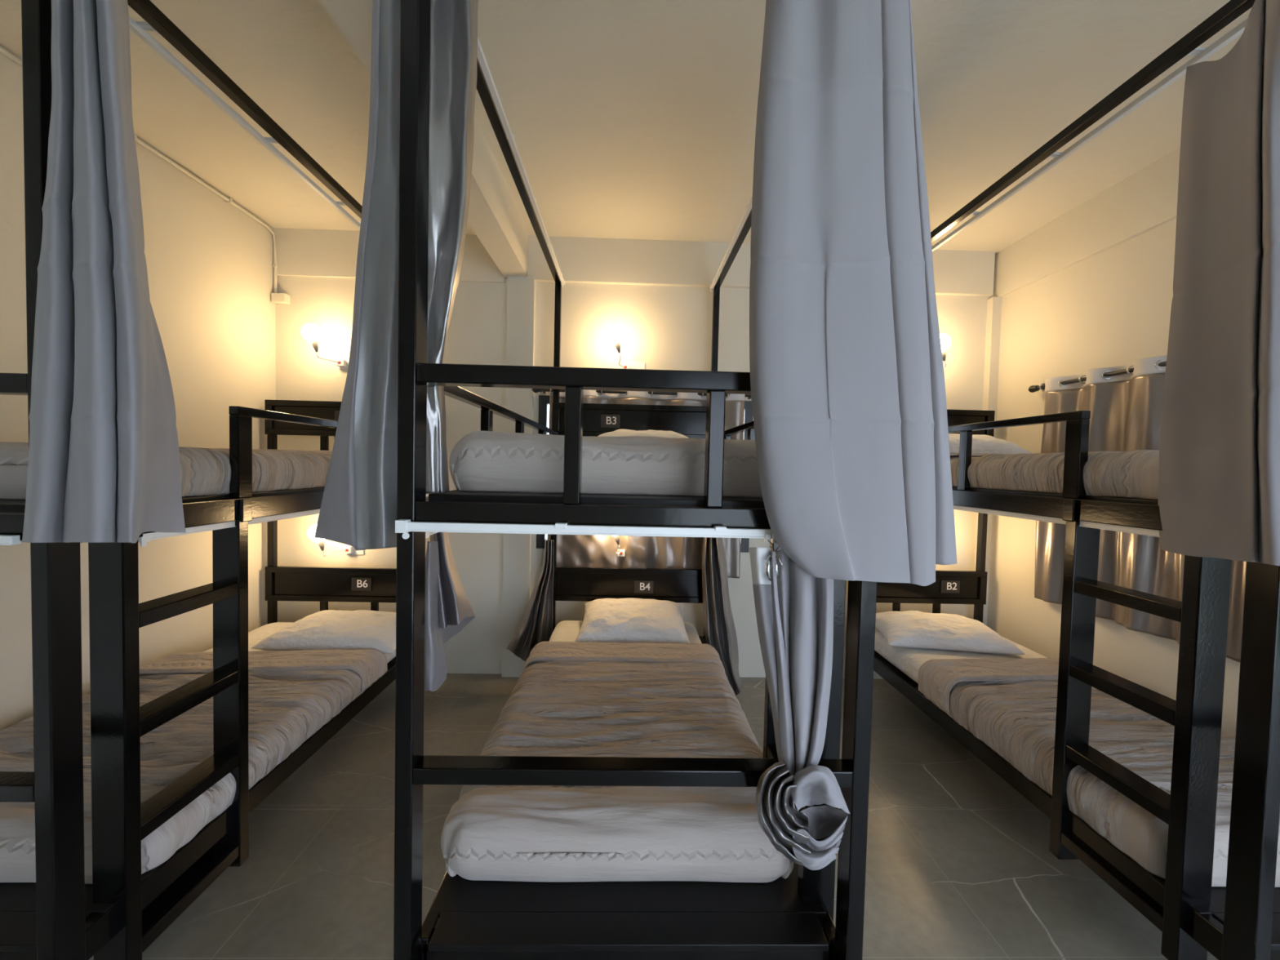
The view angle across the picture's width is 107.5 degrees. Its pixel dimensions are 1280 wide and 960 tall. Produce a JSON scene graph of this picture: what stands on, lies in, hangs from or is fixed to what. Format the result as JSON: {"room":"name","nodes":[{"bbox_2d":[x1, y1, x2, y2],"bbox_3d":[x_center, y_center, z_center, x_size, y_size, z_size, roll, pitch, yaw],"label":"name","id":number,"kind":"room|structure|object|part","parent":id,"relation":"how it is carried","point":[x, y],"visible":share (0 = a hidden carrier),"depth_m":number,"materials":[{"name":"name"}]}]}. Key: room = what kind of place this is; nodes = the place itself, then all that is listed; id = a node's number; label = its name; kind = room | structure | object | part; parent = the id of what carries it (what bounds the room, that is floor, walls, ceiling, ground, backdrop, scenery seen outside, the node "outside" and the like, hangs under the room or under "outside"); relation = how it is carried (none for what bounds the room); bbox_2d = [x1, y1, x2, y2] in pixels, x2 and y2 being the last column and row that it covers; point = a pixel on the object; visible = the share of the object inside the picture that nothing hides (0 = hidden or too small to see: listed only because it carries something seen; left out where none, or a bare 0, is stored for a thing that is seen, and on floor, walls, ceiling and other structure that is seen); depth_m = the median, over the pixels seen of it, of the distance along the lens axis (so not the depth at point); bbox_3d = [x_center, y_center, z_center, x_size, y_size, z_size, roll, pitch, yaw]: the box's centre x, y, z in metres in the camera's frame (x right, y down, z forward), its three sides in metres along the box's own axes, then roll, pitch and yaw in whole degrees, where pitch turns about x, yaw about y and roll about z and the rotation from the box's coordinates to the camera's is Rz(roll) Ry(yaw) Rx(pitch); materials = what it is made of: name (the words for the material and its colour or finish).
{"room":"dormitory","nodes":[
{"label":"dormitory","id":0,"kind":"room"},
{"bbox_2d":[0,45,275,730],"bbox_3d":[-2.416,-0.096,0.518,0.150,2.907,5.450,1,2,-1],"label":"wall","id":1,"kind":"structure","parent":0,"point":[210,269],"depth_m":2.42,"materials":[{"name":"beige paint"}]},
{"bbox_2d":[0,46,277,293],"bbox_3d":[-2.299,-1.335,0.506,0.026,0.410,5.099,1,2,-1],"label":"conduit pipe","id":2,"kind":"object","parent":1,"relation":"attached to","point":[228,200],"visible":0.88,"depth_m":2.56,"materials":[{"name":"beige paint"}]},
{"bbox_2d":[0,0,1252,253],"bbox_3d":[0.083,-1.567,0.528,5.380,0.150,5.750,1,2,-1],"label":"ceiling","id":3,"kind":"structure","parent":0,"point":[627,119],"depth_m":1.90,"materials":[{"name":"beige paint"}]},
{"bbox_2d":[275,275,992,679],"bbox_3d":[-0.013,-0.123,3.223,4.780,2.907,0.150,1,2,-1],"label":"wall","id":4,"kind":"structure","parent":0,"point":[664,327],"depth_m":3.12,"materials":[{"name":"beige paint"}]},
{"bbox_2d":[271,293,289,304],"bbox_3d":[-2.326,-1.174,3.037,0.090,0.060,0.050,1,2,-1],"label":"junction box","id":5,"kind":"object","parent":4,"relation":"attached to","point":[276,298],"visible":1,"depth_m":3.01,"materials":[{"name":"beige paint"}]},
{"bbox_3d":[-2.325,-1.173,3.015,0.084,0.054,0.006,1,2,-1],"label":"box lid","id":6,"kind":"part","parent":5,"relation":"part of","materials":[{"name":"beige paint"}]},
{"bbox_2d":[301,324,345,366],"bbox_3d":[-1.998,-0.849,2.955,0.112,0.221,0.255,2,2,13],"label":"wall lamp","id":7,"kind":"object","parent":4,"relation":"attached to","point":[313,334],"visible":1,"depth_m":2.86,"materials":[{"name":"beige glass"}]},
{"bbox_3d":[-2.013,-0.897,2.883,0.112,0.120,0.112,1,2,-1],"label":"bulb","id":8,"kind":"part","parent":7,"relation":"part of","materials":[{"name":"beige glass"}]},
{"bbox_3d":[-1.977,-0.773,2.966,0.033,0.040,0.174,2,2,11],"label":"cord","id":9,"kind":"part","parent":7,"relation":"part of","materials":[{"name":"white plastic"}]},
{"bbox_2d":[307,524,352,556],"bbox_3d":[-1.982,0.377,2.995,0.112,0.213,0.262,2,2,17],"label":"wall lamp","id":10,"kind":"object","parent":4,"relation":"attached to","point":[311,531],"visible":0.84,"depth_m":2.91,"materials":[{"name":"beige"}]},
{"bbox_3d":[-2.002,0.333,2.922,0.112,0.120,0.112,1,2,-1],"label":"bulb","id":11,"kind":"part","parent":10,"relation":"part of","materials":[{"name":"beige glass"}]},
{"bbox_3d":[-1.958,0.457,3.005,0.030,0.038,0.177,2,2,16],"label":"cord","id":12,"kind":"part","parent":10,"relation":"part of","materials":[{"name":"white plastic"}]},
{"bbox_2d":[337,358,349,369],"bbox_3d":[-1.919,-0.762,3.079,0.120,0.072,0.011,1,2,-1],"label":"wall outlet","id":13,"kind":"object","parent":4,"relation":"attached to","point":[347,360],"visible":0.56,"depth_m":3.08,"materials":[{"name":"white plastic"}]},
{"bbox_2d":[345,544,364,555],"bbox_3d":[-1.894,0.460,3.118,0.120,0.072,0.011,1,2,-1],"label":"wall outlet","id":14,"kind":"object","parent":4,"relation":"attached to","point":[354,551],"visible":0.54,"depth_m":3.12,"materials":[{"name":"white plastic"}]},
{"bbox_2d":[273,227,505,283],"bbox_3d":[-1.627,-1.462,3.060,1.485,0.297,0.020,1,2,-1],"label":"trim","id":15,"kind":"structure","parent":4,"relation":"attached to","point":[300,252],"depth_m":3.04,"materials":[{"name":"beige paint"}]},
{"bbox_2d":[320,0,528,278],"bbox_3d":[-0.749,-1.378,0.515,0.155,0.267,5.150,1,2,-1],"label":"beam","id":16,"kind":"structure","parent":4,"relation":"attached to","point":[494,217],"depth_m":2.25,"materials":[{"name":"beige paint"}]},
{"bbox_2d":[501,275,535,677],"bbox_3d":[-0.806,-0.005,3.111,0.175,2.640,0.045,1,2,-1],"label":"trim","id":17,"kind":"structure","parent":4,"relation":"attached to","point":[521,291],"depth_m":3.08,"materials":[{"name":"beige paint"}]},
{"bbox_2d":[606,324,629,368],"bbox_3d":[-0.142,-0.843,3.001,0.112,0.248,0.243,2,2,12],"label":"wall lamp","id":18,"kind":"object","parent":4,"relation":"attached to","point":[615,333],"visible":0.98,"depth_m":2.91,"materials":[{"name":"beige glass"}]},
{"bbox_3d":[-0.154,-0.905,2.935,0.112,0.120,0.112,1,2,-1],"label":"bulb","id":19,"kind":"part","parent":18,"relation":"part of","materials":[{"name":"beige glass"}]},
{"bbox_2d":[626,361,644,368],"bbox_3d":[-0.026,-0.749,3.123,0.120,0.072,0.011,1,2,-1],"label":"wall outlet","id":20,"kind":"object","parent":4,"relation":"attached to","point":[633,365],"visible":0.49,"depth_m":3.12,"materials":[{"name":"white plastic"}]},
{"bbox_2d":[628,363,635,368],"bbox_3d":[-0.056,-0.750,3.118,0.044,0.048,0.003,1,2,-1],"label":"socket","id":21,"kind":"object","parent":20,"relation":"attached to","point":[632,366],"depth_m":3.12,"materials":[{"name":"white plastic"}]},
{"bbox_2d":[637,363,644,368],"bbox_3d":[0.004,-0.749,3.119,0.044,0.048,0.003,1,2,-1],"label":"socket","id":22,"kind":"object","parent":20,"relation":"attached to","point":[640,366],"depth_m":3.12,"materials":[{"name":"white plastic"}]},
{"bbox_2d":[531,388,751,399],"bbox_3d":[0.051,-0.573,3.095,1.512,0.041,0.081,1,2,-1],"label":"curtain rod","id":23,"kind":"object","parent":4,"relation":"attached to","point":[535,390],"visible":0.51,"depth_m":3.06,"materials":[{"name":"black"}]},
{"bbox_2d":[546,388,744,578],"bbox_3d":[0.029,0.013,3.084,1.289,1.245,0.081,1,2,-1],"label":"window curtain","id":24,"kind":"object","parent":23,"relation":"hanging from","point":[572,550],"visible":0.24,"depth_m":3.09,"materials":[{"name":"beige fabric"}]},
{"bbox_2d":[536,395,752,552],"bbox_3d":[0.032,-0.037,3.170,1.430,1.020,0.060,1,2,-1],"label":"window","id":25,"kind":"structure","parent":4,"relation":"in","point":[544,400],"depth_m":3.14,"materials":[{"name":"black"}]},
{"bbox_3d":[0.032,-0.037,3.170,1.375,0.965,0.004,1,2,-1],"label":"pane","id":26,"kind":"part","parent":25,"relation":"part of","materials":[{"name":"glass"}]},
{"bbox_2d":[527,235,995,296],"bbox_3d":[0.815,-1.414,3.109,3.090,0.282,0.035,1,2,-1],"label":"beam","id":27,"kind":"structure","parent":4,"relation":"attached to","point":[596,260],"depth_m":3.08,"materials":[{"name":"beige paint"}]},
{"bbox_2d":[939,333,951,367],"bbox_3d":[1.918,-0.811,3.044,0.112,0.228,0.252,2,2,11],"label":"wall lamp","id":28,"kind":"object","parent":4,"relation":"attached to","point":[945,340],"visible":0.38,"depth_m":2.93,"materials":[{"name":"beige glass"}]},
{"bbox_3d":[1.906,-0.863,2.973,0.112,0.120,0.112,1,2,-1],"label":"bulb","id":29,"kind":"part","parent":28,"relation":"part of","materials":[{"name":"beige glass"}]},
{"bbox_2d":[973,297,1002,626],"bbox_3d":[2.345,0.084,3.183,0.060,2.605,0.050,1,2,-1],"label":"trim","id":30,"kind":"structure","parent":4,"relation":"attached to","point":[991,357],"depth_m":3.14,"materials":[{"name":"beige paint"}]},
{"bbox_2d":[88,673,1217,959],"bbox_3d":[0.962,1.494,0.644,7.280,0.120,5.750,1,2,-1],"label":"floor","id":31,"kind":"structure","parent":0,"point":[961,865],"depth_m":1.70,"materials":[{"name":"tile"}]},
{"bbox_2d":[0,0,430,959],"bbox_3d":[-1.799,0.044,1.986,1.078,2.565,2.072,1,2,-1],"label":"bunk bed","id":32,"kind":"object","parent":31,"relation":"on","point":[58,916],"visible":0.56,"depth_m":1.17,"materials":[{"name":"black paint"}]},
{"bbox_3d":[-1.784,0.089,1.008,0.990,0.057,0.056,1,2,-1],"label":"rail","id":33,"kind":"part","parent":32,"relation":"part of","materials":[{"name":"black metal"}]},
{"bbox_3d":[-1.776,-0.215,0.995,0.990,0.041,0.048,1,2,-1],"label":"guard rail","id":34,"kind":"part","parent":32,"relation":"part of","materials":[{"name":"black metal"}]},
{"bbox_3d":[-1.797,0.663,1.021,0.990,0.037,0.049,1,2,-1],"label":"foot rail","id":35,"kind":"part","parent":32,"relation":"part of","materials":[{"name":"black metal"}]},
{"bbox_3d":[-1.808,1.085,1.088,0.990,0.063,0.038,1,2,-1],"label":"rail","id":36,"kind":"part","parent":32,"relation":"part of","materials":[{"name":"black metal"}]},
{"bbox_3d":[-1.270,0.086,1.020,0.038,2.565,0.060,1,2,-1],"label":"post","id":37,"kind":"part","parent":32,"relation":"part of","materials":[{"name":"black metal"}]},
{"bbox_2d":[22,0,185,542],"bbox_3d":[-1.084,-0.620,0.981,0.289,1.502,0.265,1,2,-1],"label":"curtain","id":38,"kind":"object","parent":32,"relation":"hanging from","point":[104,465],"visible":1,"depth_m":0.90,"materials":[{"name":"grey fabric"}]},
{"bbox_3d":[-1.309,0.697,1.173,0.083,1.118,0.038,1,2,-1],"label":"ladder rail","id":39,"kind":"part","parent":32,"relation":"part of","materials":[{"name":"black paint"}]},
{"bbox_3d":[-1.317,0.686,1.512,0.083,1.118,0.038,1,2,-1],"label":"ladder rail","id":40,"kind":"part","parent":32,"relation":"part of","materials":[{"name":"black paint"}]},
{"bbox_3d":[-1.334,1.063,2.053,0.030,0.076,1.947,1,2,-1],"label":"rail","id":41,"kind":"part","parent":32,"relation":"part of","materials":[{"name":"black metal"}]},
{"bbox_3d":[-1.261,-1.210,1.984,0.034,0.034,1.947,1,2,-1],"label":"canopy rail","id":42,"kind":"part","parent":32,"relation":"part of","materials":[{"name":"black metal"}]},
{"bbox_3d":[-1.293,0.075,2.023,0.036,0.070,1.947,1,2,-1],"label":"rail","id":43,"kind":"part","parent":32,"relation":"part of","materials":[{"name":"black metal"}]},
{"bbox_3d":[-2.351,0.389,3.002,0.038,1.788,0.038,1,2,-1],"label":"post","id":44,"kind":"part","parent":32,"relation":"part of","materials":[{"name":"black metal"}]},
{"bbox_3d":[-1.290,-0.242,2.228,0.032,0.028,1.517,1,2,-1],"label":"guard rail","id":45,"kind":"part","parent":32,"relation":"part of","materials":[{"name":"black metal"}]},
{"bbox_2d":[203,622,395,663],"bbox_3d":[-1.824,0.960,2.103,0.972,0.096,1.745,1,2,-1],"label":"mattress","id":46,"kind":"object","parent":32,"relation":"on","point":[255,636],"visible":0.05,"depth_m":2.69,"materials":[{"name":"white fabric"}]},
{"bbox_2d":[0,648,387,884],"bbox_3d":[-1.811,0.946,1.803,1.056,0.151,1.229,1,2,-1],"label":"blanket","id":47,"kind":"object","parent":46,"relation":"on","point":[292,695],"visible":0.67,"depth_m":1.69,"materials":[{"name":"beige fabric"}]},
{"bbox_2d":[251,609,395,653],"bbox_3d":[-1.642,0.836,2.651,0.745,0.133,0.450,1,2,1],"label":"pillow","id":48,"kind":"object","parent":46,"relation":"on","point":[326,629],"visible":0.84,"depth_m":2.49,"materials":[{"name":"white fabric"}]},
{"bbox_3d":[-1.819,-0.383,2.966,1.066,0.218,0.030,1,2,-1],"label":"headboard","id":49,"kind":"part","parent":32,"relation":"part of","materials":[{"name":"black paint"}]},
{"bbox_3d":[-1.843,0.669,2.998,1.066,0.217,0.030,1,2,-1],"label":"headboard","id":50,"kind":"part","parent":32,"relation":"part of","materials":[{"name":"black paint"}]},
{"bbox_3d":[-1.861,-0.395,2.959,0.124,0.084,0.008,1,2,-1],"label":"number plate","id":51,"kind":"part","parent":32,"relation":"part of","materials":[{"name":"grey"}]},
{"bbox_3d":[-1.776,0.665,2.994,0.124,0.084,0.008,1,2,-1],"label":"number plate","id":52,"kind":"part","parent":32,"relation":"part of","materials":[{"name":"grey"}]},
{"bbox_3d":[-1.811,-0.041,2.062,0.953,0.110,1.765,1,2,-1],"label":"mattress","id":53,"kind":"object","parent":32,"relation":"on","visible":0},
{"bbox_2d":[0,441,332,499],"bbox_3d":[-1.801,-0.059,1.865,1.033,0.163,1.462,1,2,-1],"label":"blanket","id":54,"kind":"object","parent":53,"relation":"on","point":[203,471],"visible":0.51,"depth_m":1.45,"materials":[{"name":"beige fabric"}]},
{"bbox_2d":[393,0,876,959],"bbox_3d":[-0.015,0.062,2.027,1.062,2.610,2.072,1,2,-1],"label":"bunk bed","id":55,"kind":"object","parent":31,"relation":"on","point":[791,917],"visible":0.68,"depth_m":1.06,"materials":[{"name":"black paint"}]},
{"bbox_2d":[314,0,400,550],"bbox_3d":[-0.695,-0.618,1.129,0.300,1.566,0.081,2,2,16],"label":"curtain","id":56,"kind":"object","parent":55,"relation":"hanging from","point":[358,508],"visible":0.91,"depth_m":1.09,"materials":[{"name":"grey fabric"}]},
{"bbox_3d":[-0.598,-0.614,1.082,0.116,1.566,0.059,1,2,-21],"label":"satin panel","id":57,"kind":"part","parent":56,"relation":"part of","materials":[{"name":"grey fabric"}]},
{"bbox_3d":[-0.504,0.081,1.037,0.038,2.610,0.060,1,2,-1],"label":"post","id":58,"kind":"part","parent":55,"relation":"part of","materials":[{"name":"black metal"}]},
{"bbox_3d":[-0.533,1.081,2.072,0.030,0.076,1.947,1,2,-1],"label":"rail","id":59,"kind":"part","parent":55,"relation":"part of","materials":[{"name":"black metal"}]},
{"bbox_2d":[423,532,475,691],"bbox_3d":[-0.497,0.321,1.219,0.097,0.386,0.201,1,2,-1],"label":"curtain","id":60,"kind":"object","parent":55,"relation":"hanging from","point":[448,610],"visible":0.96,"depth_m":1.16,"materials":[{"name":"grey fabric"}]},
{"bbox_2d":[426,0,478,493],"bbox_3d":[-0.459,-0.712,1.116,0.134,1.498,0.127,1,2,-13],"label":"curtain","id":61,"kind":"object","parent":55,"relation":"hanging from","point":[453,23],"visible":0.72,"depth_m":1.08,"materials":[{"name":"grey fabric"}]},
{"bbox_3d":[-0.520,-0.263,2.030,0.032,0.028,1.947,1,2,-1],"label":"guard rail","id":62,"kind":"part","parent":55,"relation":"part of","materials":[{"name":"black metal"}]},
{"bbox_3d":[-0.499,-1.237,2.000,0.034,0.034,1.947,1,2,-1],"label":"canopy rail","id":63,"kind":"part","parent":55,"relation":"part of","materials":[{"name":"black metal"}]},
{"bbox_2d":[506,539,554,661],"bbox_3d":[-0.680,0.744,2.889,0.300,0.771,0.092,1,2,0],"label":"curtain","id":64,"kind":"object","parent":55,"relation":"hanging from","point":[535,627],"visible":0.91,"depth_m":2.88,"materials":[{"name":"grey fabric"}]},
{"bbox_3d":[-0.550,0.019,3.031,0.038,2.610,0.038,1,2,-1],"label":"post","id":65,"kind":"part","parent":55,"relation":"part of","materials":[{"name":"black paint"}]},
{"bbox_3d":[0.009,-0.219,1.035,0.974,0.041,0.048,1,2,-1],"label":"guard rail","id":66,"kind":"part","parent":55,"relation":"part of","materials":[{"name":"black metal"}]},
{"bbox_3d":[0.002,0.084,1.048,0.974,0.057,0.056,1,2,-1],"label":"rail","id":67,"kind":"part","parent":55,"relation":"part of","materials":[{"name":"metal"}]},
{"bbox_3d":[-0.189,-0.375,2.998,0.124,0.084,0.008,1,2,-1],"label":"number plate","id":68,"kind":"part","parent":55,"relation":"part of","materials":[{"name":"grey plastic"}]},
{"bbox_2d":[612,535,625,556],"bbox_3d":[-0.158,0.369,3.005,0.112,0.263,0.183,2,2,8],"label":"wall lamp","id":69,"kind":"object","parent":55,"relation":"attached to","point":[620,553],"visible":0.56,"depth_m":3.04,"materials":[{"name":"beige metal"}]},
{"bbox_2d":[548,620,701,643],"bbox_3d":[-0.071,0.981,2.148,0.889,0.134,1.735,1,2,-1],"label":"mattress","id":70,"kind":"object","parent":55,"relation":"on","point":[565,630],"visible":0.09,"depth_m":2.77,"materials":[{"name":"white fabric"}]},
{"bbox_2d":[440,641,794,882],"bbox_3d":[-0.065,0.966,1.854,1.002,0.187,1.267,1,2,-1],"label":"blanket","id":71,"kind":"object","parent":70,"relation":"on","point":[569,699],"visible":0.9,"depth_m":1.36,"materials":[{"name":"beige fabric"}]},
{"bbox_2d":[574,598,690,643],"bbox_3d":[-0.038,0.810,2.746,0.627,0.167,0.454,1,2,0],"label":"pillow","id":72,"kind":"object","parent":70,"relation":"on","point":[605,620],"visible":0.92,"depth_m":2.60,"materials":[{"name":"white fabric"}]},
{"bbox_3d":[-0.024,1.126,1.130,0.974,0.063,0.038,1,2,-1],"label":"rail","id":73,"kind":"part","parent":55,"relation":"part of","materials":[{"name":"black metal"}]},
{"bbox_3d":[-0.059,0.679,3.039,1.050,0.217,0.030,1,2,-1],"label":"headboard","id":74,"kind":"part","parent":55,"relation":"part of","materials":[{"name":"black paint"}]},
{"bbox_3d":[-0.034,-0.373,3.007,1.050,0.218,0.030,1,2,-1],"label":"headboard","id":75,"kind":"part","parent":55,"relation":"part of","materials":[{"name":"black paint"}]},
{"bbox_3d":[-0.012,0.659,1.062,0.974,0.037,0.049,1,2,-1],"label":"foot rail","id":76,"kind":"part","parent":55,"relation":"part of","materials":[{"name":"black metal"}]},
{"bbox_3d":[0.025,0.693,3.036,0.124,0.084,0.008,1,2,-1],"label":"number plate","id":77,"kind":"part","parent":55,"relation":"part of","materials":[{"name":"grey plastic"}]},
{"bbox_3d":[0.462,0.042,3.055,0.038,2.610,0.038,1,2,-1],"label":"post","id":78,"kind":"part","parent":55,"relation":"part of","materials":[{"name":"black paint"}]},
{"bbox_2d":[702,537,743,695],"bbox_3d":[0.525,0.818,2.870,0.288,1.016,0.162,1,2,-1],"label":"curtain","id":79,"kind":"object","parent":55,"relation":"hanging from","point":[720,633],"visible":0.78,"depth_m":2.86,"materials":[{"name":"grey fabric"}]},
{"bbox_3d":[0.516,-1.214,2.024,0.034,0.034,1.947,1,2,-1],"label":"canopy rail","id":80,"kind":"part","parent":55,"relation":"part of","materials":[{"name":"black metal"}]},
{"bbox_3d":[0.487,-0.247,2.268,0.032,0.028,1.517,1,2,-1],"label":"guard rail","id":81,"kind":"part","parent":55,"relation":"part of","materials":[{"name":"black metal"}]},
{"bbox_3d":[0.460,0.691,1.552,0.083,1.136,0.038,1,2,-1],"label":"ladder rail","id":82,"kind":"part","parent":55,"relation":"part of","materials":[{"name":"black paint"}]},
{"bbox_2d":[749,533,849,870],"bbox_3d":[0.331,0.474,0.966,0.211,0.713,0.109,1,2,-1],"label":"curtain","id":83,"kind":"object","parent":55,"relation":"hanging from","point":[794,607],"visible":0.98,"depth_m":0.96,"materials":[{"name":"grey fabric"}]},
{"bbox_3d":[0.468,0.701,1.214,0.083,1.136,0.038,1,2,-1],"label":"ladder rail","id":84,"kind":"part","parent":55,"relation":"part of","materials":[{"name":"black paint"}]},
{"bbox_3d":[0.442,1.104,2.095,0.030,0.076,1.947,1,2,-1],"label":"rail","id":85,"kind":"part","parent":55,"relation":"part of","materials":[{"name":"black metal"}]},
{"bbox_2d":[749,0,957,586],"bbox_3d":[0.451,-0.492,0.924,0.455,1.405,0.067,1,2,-1],"label":"curtain","id":86,"kind":"object","parent":55,"relation":"hanging from","point":[847,384],"visible":1,"depth_m":0.91,"materials":[{"name":"grey fabric"}]},
{"bbox_3d":[0.526,-0.473,0.924,0.180,1.371,0.017,1,2,-1],"label":"panel","id":87,"kind":"part","parent":86,"relation":"part of","materials":[{"name":"grey fabric"}]},
{"bbox_3d":[0.587,-0.509,0.951,0.186,1.366,0.019,1,2,-1],"label":"panel","id":88,"kind":"part","parent":86,"relation":"part of","materials":[{"name":"grey fabric"}]},
{"bbox_3d":[0.507,0.104,1.061,0.038,2.610,0.060,1,2,-1],"label":"post","id":89,"kind":"part","parent":55,"relation":"part of","materials":[{"name":"black metal"}]},
{"bbox_3d":[-0.032,-0.052,2.102,0.895,0.123,1.765,1,2,-1],"label":"mattress","id":90,"kind":"object","parent":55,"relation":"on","visible":0},
{"bbox_2d":[448,431,762,497],"bbox_3d":[-0.028,-0.067,1.819,0.992,0.175,1.295,1,2,-1],"label":"blanket","id":91,"kind":"object","parent":90,"relation":"on","point":[480,460],"visible":0.8,"depth_m":1.18,"materials":[{"name":"beige fabric"}]},
{"bbox_2d":[597,429,688,438],"bbox_3d":[0.022,-0.223,2.715,0.608,0.132,0.430,1,2,-1],"label":"pillow","id":92,"kind":"object","parent":90,"relation":"on","point":[619,433],"visible":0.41,"depth_m":2.56,"materials":[{"name":"white fabric"}]},
{"bbox_2d":[844,0,1279,959],"bbox_3d":[1.859,0.099,2.071,0.906,2.622,2.072,1,2,-1],"label":"bunk bed","id":93,"kind":"object","parent":31,"relation":"on","point":[1239,920],"visible":0.6,"depth_m":1.31,"materials":[{"name":"black paint"}]},
{"bbox_3d":[1.828,0.700,3.083,0.894,0.217,0.030,1,2,-1],"label":"headboard","id":94,"kind":"part","parent":93,"relation":"part of","materials":[{"name":"black paint"}]},
{"bbox_3d":[2.038,0.700,3.082,0.124,0.084,0.008,1,2,-1],"label":"number plate","id":95,"kind":"part","parent":93,"relation":"part of","materials":[{"name":"grey plastic"}]},
{"bbox_2d":[874,626,1047,683],"bbox_3d":[1.844,1.025,2.188,0.814,0.134,1.748,1,2,-1],"label":"mattress","id":96,"kind":"object","parent":93,"relation":"on","point":[908,660],"visible":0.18,"depth_m":2.56,"materials":[{"name":"white fabric"}]},
{"bbox_2d":[875,610,1025,654],"bbox_3d":[1.746,0.875,2.769,0.686,0.133,0.450,2,2,8],"label":"pillow","id":97,"kind":"object","parent":96,"relation":"on","point":[907,628],"visible":0.95,"depth_m":2.62,"materials":[{"name":"white fabric"}]},
{"bbox_2d":[918,657,1279,887],"bbox_3d":[1.855,1.011,1.844,0.911,0.189,1.158,1,2,-1],"label":"blanket","id":98,"kind":"object","parent":96,"relation":"on","point":[1009,705],"visible":0.6,"depth_m":1.74,"materials":[{"name":"beige fabric"}]},
{"bbox_3d":[1.853,-0.352,3.050,0.894,0.218,0.030,1,2,-1],"label":"headboard","id":99,"kind":"part","parent":93,"relation":"part of","materials":[{"name":"black paint"}]},
{"bbox_3d":[2.261,0.468,3.109,0.038,1.840,0.038,1,2,-1],"label":"post","id":100,"kind":"part","parent":93,"relation":"part of","materials":[{"name":"black metal"}]},
{"bbox_3d":[1.440,-0.237,2.290,0.032,0.028,1.517,1,2,-1],"label":"guard rail","id":101,"kind":"part","parent":93,"relation":"part of","materials":[{"name":"black metal"}]},
{"bbox_3d":[1.431,1.126,2.118,0.030,0.076,1.947,1,2,-1],"label":"rail","id":102,"kind":"part","parent":93,"relation":"part of","materials":[{"name":"black metal"}]},
{"bbox_3d":[1.437,0.081,2.085,0.036,0.070,1.947,1,2,-1],"label":"rail","id":103,"kind":"part","parent":93,"relation":"part of","materials":[{"name":"black metal"}]},
{"bbox_3d":[1.458,0.704,1.575,0.083,1.141,0.038,1,2,-1],"label":"ladder rail","id":104,"kind":"part","parent":93,"relation":"part of","materials":[{"name":"black paint"}]},
{"bbox_3d":[1.465,-1.205,2.046,0.034,0.034,1.947,1,2,-1],"label":"canopy rail","id":105,"kind":"part","parent":93,"relation":"part of","materials":[{"name":"black metal"}]},
{"bbox_3d":[1.465,0.714,1.236,0.083,1.141,0.038,1,2,-1],"label":"ladder rail","id":106,"kind":"part","parent":93,"relation":"part of","materials":[{"name":"black paint"}]},
{"bbox_2d":[1158,0,1279,565],"bbox_3d":[1.441,-0.496,1.112,0.133,1.391,0.346,2,2,25],"label":"curtain","id":107,"kind":"object","parent":93,"relation":"hanging from","point":[1219,464],"visible":1,"depth_m":1.12,"materials":[{"name":"grey fabric"}]},
{"bbox_3d":[1.460,0.120,1.083,0.038,2.622,0.060,1,2,-1],"label":"post","id":108,"kind":"part","parent":93,"relation":"part of","materials":[{"name":"black paint"}]},
{"bbox_3d":[1.862,1.169,1.174,0.818,0.063,0.038,1,2,-1],"label":"rail","id":109,"kind":"part","parent":93,"relation":"part of","materials":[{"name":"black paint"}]},
{"bbox_3d":[1.868,-0.016,2.146,0.789,0.114,1.765,1,2,-1],"label":"mattress","id":110,"kind":"object","parent":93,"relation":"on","visible":0},
{"bbox_2d":[948,433,1032,453],"bbox_3d":[1.802,-0.191,2.717,0.608,0.158,0.430,1,2,-1],"label":"pillow","id":111,"kind":"object","parent":110,"relation":"on","point":[988,444],"visible":0.23,"depth_m":2.53,"materials":[{"name":"white fabric"}]},
{"bbox_2d":[949,449,1159,499],"bbox_3d":[1.874,-0.032,1.849,0.875,0.168,1.263,1,2,-1],"label":"blanket","id":112,"kind":"object","parent":110,"relation":"on","point":[1133,473],"visible":0.57,"depth_m":1.63,"materials":[{"name":"beige fabric"}]},
{"bbox_2d":[986,218,1239,733],"bbox_3d":[2.511,0.016,0.633,0.150,2.907,5.450,1,2,-1],"label":"wall","id":113,"kind":"structure","parent":0,"point":[1110,308],"depth_m":2.59,"materials":[{"name":"beige paint"}]},
{"bbox_2d":[992,146,1180,297],"bbox_3d":[2.454,-1.288,0.591,0.025,0.302,5.150,1,2,-1],"label":"beam","id":114,"kind":"structure","parent":113,"relation":"attached to","point":[1146,200],"depth_m":2.47,"materials":[{"name":"beige paint"}]},
{"bbox_2d":[1028,360,1166,392],"bbox_3d":[2.374,-0.522,2.159,0.078,0.042,1.332,1,2,-1],"label":"curtain rod","id":115,"kind":"object","parent":113,"relation":"attached to","point":[1032,388],"visible":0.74,"depth_m":2.47,"materials":[{"name":"black"}]},
{"bbox_2d":[1034,355,1246,662],"bbox_3d":[2.339,0.071,2.197,0.073,1.263,1.107,1,2,-1],"label":"window curtain","id":116,"kind":"object","parent":115,"relation":"hanging from","point":[1126,410],"visible":0.38,"depth_m":2.27,"materials":[{"name":"beige fabric"}]}
]}

